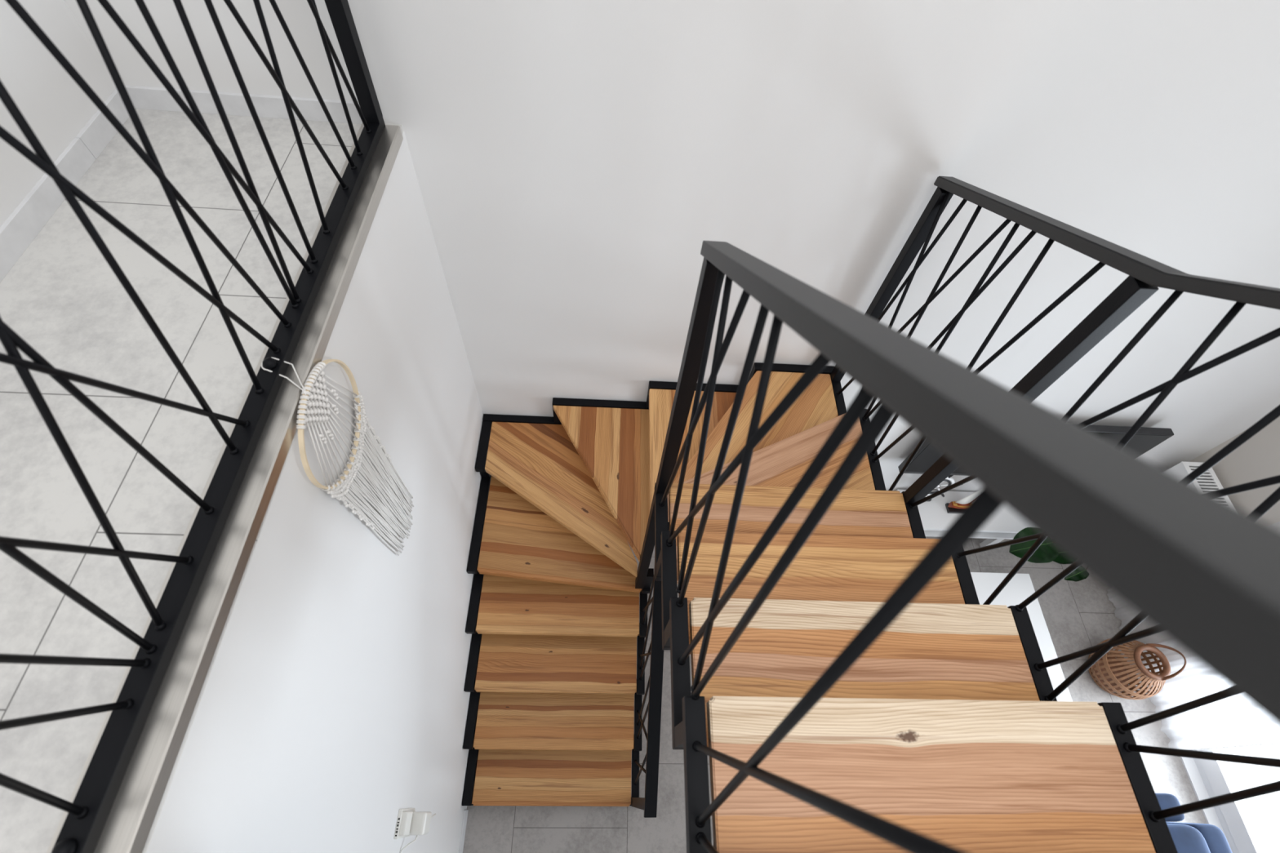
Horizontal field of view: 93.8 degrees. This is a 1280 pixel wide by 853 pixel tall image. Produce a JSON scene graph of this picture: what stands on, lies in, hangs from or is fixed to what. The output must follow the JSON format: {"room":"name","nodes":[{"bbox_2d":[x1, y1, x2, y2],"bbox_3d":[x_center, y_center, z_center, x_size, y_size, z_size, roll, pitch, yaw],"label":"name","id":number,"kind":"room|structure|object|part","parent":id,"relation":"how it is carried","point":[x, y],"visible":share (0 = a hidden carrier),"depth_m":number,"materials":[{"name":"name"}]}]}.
{"room":"home staircase","nodes":[
{"label":"home staircase","id":0,"kind":"room"},
{"bbox_2d":[0,0,115,226],"bbox_3d":[-1.461,0.376,-0.668,0.150,2.725,4.748,2,58,-3],"label":"wall","id":1,"kind":"structure","parent":0,"point":[55,108],"depth_m":1.46,"materials":[{"name":"white paint"}]},
{"bbox_2d":[0,88,135,282],"bbox_3d":[-1.474,1.080,0.465,0.012,0.062,4.736,2,58,-3],"label":"baseboard","id":2,"kind":"structure","parent":1,"relation":"attached to","point":[20,229],"depth_m":1.49,"materials":[{"name":"grey tile"}]},
{"bbox_2d":[0,108,403,852],"bbox_3d":[-1.102,1.112,0.525,0.764,0.020,4.748,2,58,-3],"label":"floor","id":3,"kind":"structure","parent":0,"point":[61,296],"depth_m":1.25,"materials":[{"name":"grey tile"}]},
{"bbox_2d":[146,130,483,852],"bbox_3d":[-0.901,2.228,1.383,0.227,2.733,5.748,2,58,-3],"label":"wall","id":4,"kind":"structure","parent":0,"point":[334,702],"depth_m":1.61,"materials":[{"name":"white paint"}]},
{"bbox_2d":[46,123,403,852],"bbox_3d":[-0.763,0.241,1.068,0.117,0.044,2.603,2,58,-3],"label":"trim","id":5,"kind":"structure","parent":4,"relation":"attached to","point":[128,824],"depth_m":1.06,"materials":[{"name":"silver metal"}]},
{"bbox_2d":[0,0,385,852],"bbox_3d":[-0.739,-0.007,0.662,0.048,0.917,2.602,3,58,-3],"label":"landing railing","id":6,"kind":"object","parent":5,"relation":"on","point":[83,825],"visible":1,"depth_m":0.96,"materials":[{"name":"black metal"}]},
{"bbox_3d":[-0.725,-1.097,1.336,0.040,0.858,0.040,2,58,-3],"label":"post","id":7,"kind":"part","parent":6,"relation":"part of","materials":[{"name":"black metal"}]},
{"bbox_3d":[-0.728,-0.111,1.245,0.112,0.032,0.047,25,60,10],"label":"hanging cord","id":8,"kind":"part","parent":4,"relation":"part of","materials":[{"name":"white fabric"}]},
{"bbox_3d":[-0.707,0.006,1.387,0.020,0.270,0.275,2,58,-3],"label":"warp cord","id":9,"kind":"part","parent":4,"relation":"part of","materials":[{"name":"white fabric"}]},
{"bbox_2d":[393,808,415,839],"bbox_3d":[-0.804,1.371,2.070,0.030,0.175,0.084,2,58,-3],"label":"wall socket","id":10,"kind":"object","parent":4,"relation":"attached to","point":[403,822],"visible":0.97,"depth_m":2.01,"materials":[{"name":"white plastic"}]},
{"bbox_2d":[400,811,435,852],"bbox_3d":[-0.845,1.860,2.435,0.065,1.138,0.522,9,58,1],"label":"power adapter","id":11,"kind":"object","parent":10,"relation":"attached to","point":[420,820],"visible":0.84,"depth_m":2.08,"materials":[{"name":"white plastic"}]},
{"bbox_2d":[458,809,468,852],"bbox_3d":[-0.908,3.679,2.054,0.009,0.075,3.980,2,58,-3],"label":"baseboard","id":12,"kind":"structure","parent":4,"relation":"attached to","point":[465,811],"depth_m":3.04,"materials":[{"name":"grey tile"}]},
{"bbox_2d":[63,0,1279,492],"bbox_3d":[0.935,-0.877,1.947,5.300,5.520,0.150,2,58,-3],"label":"wall","id":13,"kind":"structure","parent":0,"point":[575,162],"depth_m":1.87,"materials":[{"name":"white paint"}]},
{"bbox_2d":[124,84,362,124],"bbox_3d":[-1.133,-0.928,1.728,0.675,0.062,0.012,2,58,-3],"label":"baseboard","id":14,"kind":"structure","parent":13,"relation":"attached to","point":[142,97],"depth_m":1.72,"materials":[{"name":"grey tile"}]},
{"bbox_2d":[897,425,1173,475],"bbox_3d":[2.143,0.118,3.319,1.230,0.530,0.095,2,58,-3],"label":"television","id":15,"kind":"object","parent":13,"relation":"attached to","point":[1145,438],"visible":0.12,"depth_m":3.18,"materials":[{"name":"black plastic"}]},
{"bbox_2d":[462,536,1279,852],"bbox_3d":[3.102,2.609,3.162,8.050,0.120,9.000,2,58,-3],"label":"floor","id":16,"kind":"structure","parent":0,"point":[1078,615],"depth_m":3.41,"materials":[{"name":"grey tile"}]},
{"bbox_2d":[462,362,1177,852],"bbox_3d":[0.044,0.628,2.480,1.702,2.674,1.862,2,58,-3],"label":"staircase","id":17,"kind":"structure","parent":16,"relation":"on","point":[944,730],"depth_m":1.69,"materials":[{"name":"brown wood"}]},
{"bbox_2d":[631,521,669,817],"bbox_3d":[0.029,1.133,2.580,0.047,1.624,0.920,2,58,-4],"label":"stair railing","id":18,"kind":"object","parent":17,"relation":"on","point":[648,803],"visible":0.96,"depth_m":2.21,"materials":[{"name":"black metal"}]},
{"bbox_3d":[0.010,1.672,2.656,0.038,0.926,0.040,2,58,-3],"label":"post","id":19,"kind":"part","parent":18,"relation":"part of","materials":[{"name":"black metal"}]},
{"bbox_3d":[0.060,0.897,2.195,0.046,0.718,0.920,2,58,-4],"label":"handrail","id":20,"kind":"part","parent":18,"relation":"part of","materials":[{"name":"black metal"}]},
{"bbox_2d":[656,240,1279,852],"bbox_3d":[0.138,0.196,0.869,0.047,1.926,1.240,2,58,-3],"label":"stair railing","id":21,"kind":"object","parent":17,"relation":"on","point":[1202,570],"visible":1,"depth_m":0.31,"materials":[{"name":"grey metal"}]},
{"bbox_3d":[0.109,-0.058,1.560,0.040,1.010,0.040,2,58,-3],"label":"post","id":22,"kind":"part","parent":21,"relation":"part of","materials":[{"name":"black metal"}]},
{"bbox_2d":[830,175,1279,822],"bbox_3d":[0.970,0.001,1.271,0.050,2.288,2.002,2,58,-3],"label":"stair railing","id":23,"kind":"object","parent":17,"relation":"on","point":[1145,274],"visible":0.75,"depth_m":1.29,"materials":[{"name":"grey metal"}]},
{"bbox_3d":[0.931,-0.485,2.317,0.040,1.008,0.040,2,58,-3],"label":"post","id":24,"kind":"part","parent":23,"relation":"part of","materials":[{"name":"black metal"}]},
{"bbox_3d":[0.953,-0.019,1.603,0.040,1.016,0.040,2,58,-3],"label":"post","id":25,"kind":"part","parent":23,"relation":"part of","materials":[{"name":"black metal"}]},
{"bbox_3d":[1.005,-0.260,0.847,0.050,1.290,2.002,2,58,-3],"label":"handrail","id":26,"kind":"part","parent":23,"relation":"part of","materials":[{"name":"grey metal"}]},
{"bbox_2d":[896,489,1031,547],"bbox_3d":[2.080,0.640,3.981,0.875,0.400,0.267,2,58,-3],"label":"bench","id":27,"kind":"object","parent":16,"relation":"on","point":[1005,523],"visible":0.25,"depth_m":3.80,"materials":[{"name":"white paint"}]},
{"bbox_2d":[924,475,955,501],"bbox_3d":[1.801,0.372,3.675,0.302,0.359,0.063,2,58,-3],"label":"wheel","id":28,"kind":"object","parent":27,"relation":"on","point":[949,480],"visible":0.28,"depth_m":3.62,"materials":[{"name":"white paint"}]},
{"bbox_2d":[945,489,980,513],"bbox_3d":[2.069,0.423,3.643,0.225,0.400,0.062,2,58,-3],"label":"model ship","id":29,"kind":"object","parent":27,"relation":"on","point":[953,507],"visible":0.29,"depth_m":3.74,"materials":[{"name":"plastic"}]},
{"bbox_3d":[2.377,0.760,4.013,0.050,0.262,0.040,2,58,-3],"label":"leg","id":30,"kind":"part","parent":27,"relation":"part of","materials":[{"name":"white paint"}]},
{"bbox_2d":[970,572,1072,702],"bbox_3d":[1.997,1.446,3.467,0.645,0.420,1.092,2,58,-3],"label":"wall","id":31,"kind":"structure","parent":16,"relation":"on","point":[1020,588],"depth_m":3.50,"materials":[{"name":"white paint"}]},
{"bbox_2d":[1008,527,1088,581],"bbox_3d":[2.570,0.769,3.686,0.934,0.836,0.380,-19,62,-15],"label":"potted plant","id":32,"kind":"object","parent":16,"relation":"on","point":[1046,552],"visible":0.26,"depth_m":3.41,"materials":[{"name":"green plant"}]},
{"bbox_2d":[1088,638,1186,699],"bbox_3d":[2.939,1.413,3.537,0.348,0.468,0.348,2,58,-3],"label":"wicker basket","id":33,"kind":"object","parent":16,"relation":"on","point":[1109,673],"visible":0.82,"depth_m":3.51,"materials":[{"name":"brown wicker"}]},
{"bbox_3d":[3.005,1.326,3.396,0.095,0.127,0.204,2,58,-3],"label":"handle","id":34,"kind":"part","parent":33,"relation":"part of","materials":[{"name":"brown wicker"}]},
{"bbox_2d":[1155,793,1232,852],"bbox_3d":[2.188,2.241,2.712,0.645,0.900,0.988,2,58,-3],"label":"armchair","id":35,"kind":"object","parent":16,"relation":"on","point":[1188,837],"visible":0.23,"depth_m":2.55,"materials":[{"name":"blue fabric"}]},
{"bbox_3d":[2.158,1.871,2.949,0.542,0.640,0.110,2,58,-3],"label":"armrest","id":36,"kind":"part","parent":35,"relation":"part of","materials":[{"name":"blue fabric"}]},
{"bbox_2d":[1166,823,1210,852],"bbox_3d":[2.252,2.004,2.686,0.250,0.600,0.384,2,58,-3],"label":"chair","id":37,"kind":"object","parent":35,"relation":"on","point":[1186,838],"depth_m":2.51,"materials":[{"name":"blue fabric"}]},
{"bbox_3d":[2.440,2.235,2.701,0.145,0.720,0.760,2,58,-3],"label":"backrest","id":38,"kind":"part","parent":35,"relation":"part of","materials":[{"name":"blue fabric"}]},
{"bbox_2d":[1179,746,1268,852],"bbox_3d":[3.352,1.814,2.277,0.220,2.250,2.130,2,58,-3],"label":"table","id":39,"kind":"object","parent":16,"relation":"on","point":[1208,779],"depth_m":3.32,"materials":[{"name":"white paint"}]},
{"bbox_3d":[3.272,2.398,3.228,0.220,0.012,2.130,2,58,-3],"label":"sill","id":40,"kind":"part","parent":39,"relation":"part of","materials":[{"name":"white paint"}]},
{"bbox_3d":[3.347,1.814,2.277,0.070,2.250,2.130,2,58,-3],"label":"frame","id":41,"kind":"part","parent":39,"relation":"part of","materials":[{"name":"white paint"}]},
{"bbox_2d":[1188,416,1279,524],"bbox_3d":[3.470,1.708,0.499,0.200,5.400,5.748,2,58,-3],"label":"wall","id":42,"kind":"structure","parent":0,"point":[1258,458],"depth_m":3.19,"materials":[{"name":"grey paint"}]},
{"bbox_2d":[1106,521,1279,750],"bbox_3d":[3.223,1.480,2.393,0.090,2.359,2.520,2,58,-3],"label":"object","id":43,"kind":"object","parent":42,"relation":"hanging from","point":[1230,722],"visible":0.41,"depth_m":3.38,"materials":[{"name":"white fabric"}]},
{"bbox_2d":[1166,462,1232,505],"bbox_3d":[3.134,0.544,3.560,0.207,0.666,0.395,2,58,-3],"label":"radiator","id":44,"kind":"object","parent":42,"relation":"attached to","point":[1208,482],"visible":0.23,"depth_m":3.35,"materials":[{"name":"white metal"}]},
{"bbox_3d":[3.037,0.542,3.557,0.012,0.660,0.395,2,58,-3],"label":"panel","id":45,"kind":"part","parent":44,"relation":"part of","materials":[{"name":"white paint"}]},
{"bbox_3d":[3.188,0.548,3.565,0.012,0.660,0.395,2,58,-3],"label":"panel","id":46,"kind":"part","parent":44,"relation":"part of","materials":[{"name":"white paint"}]}
]}

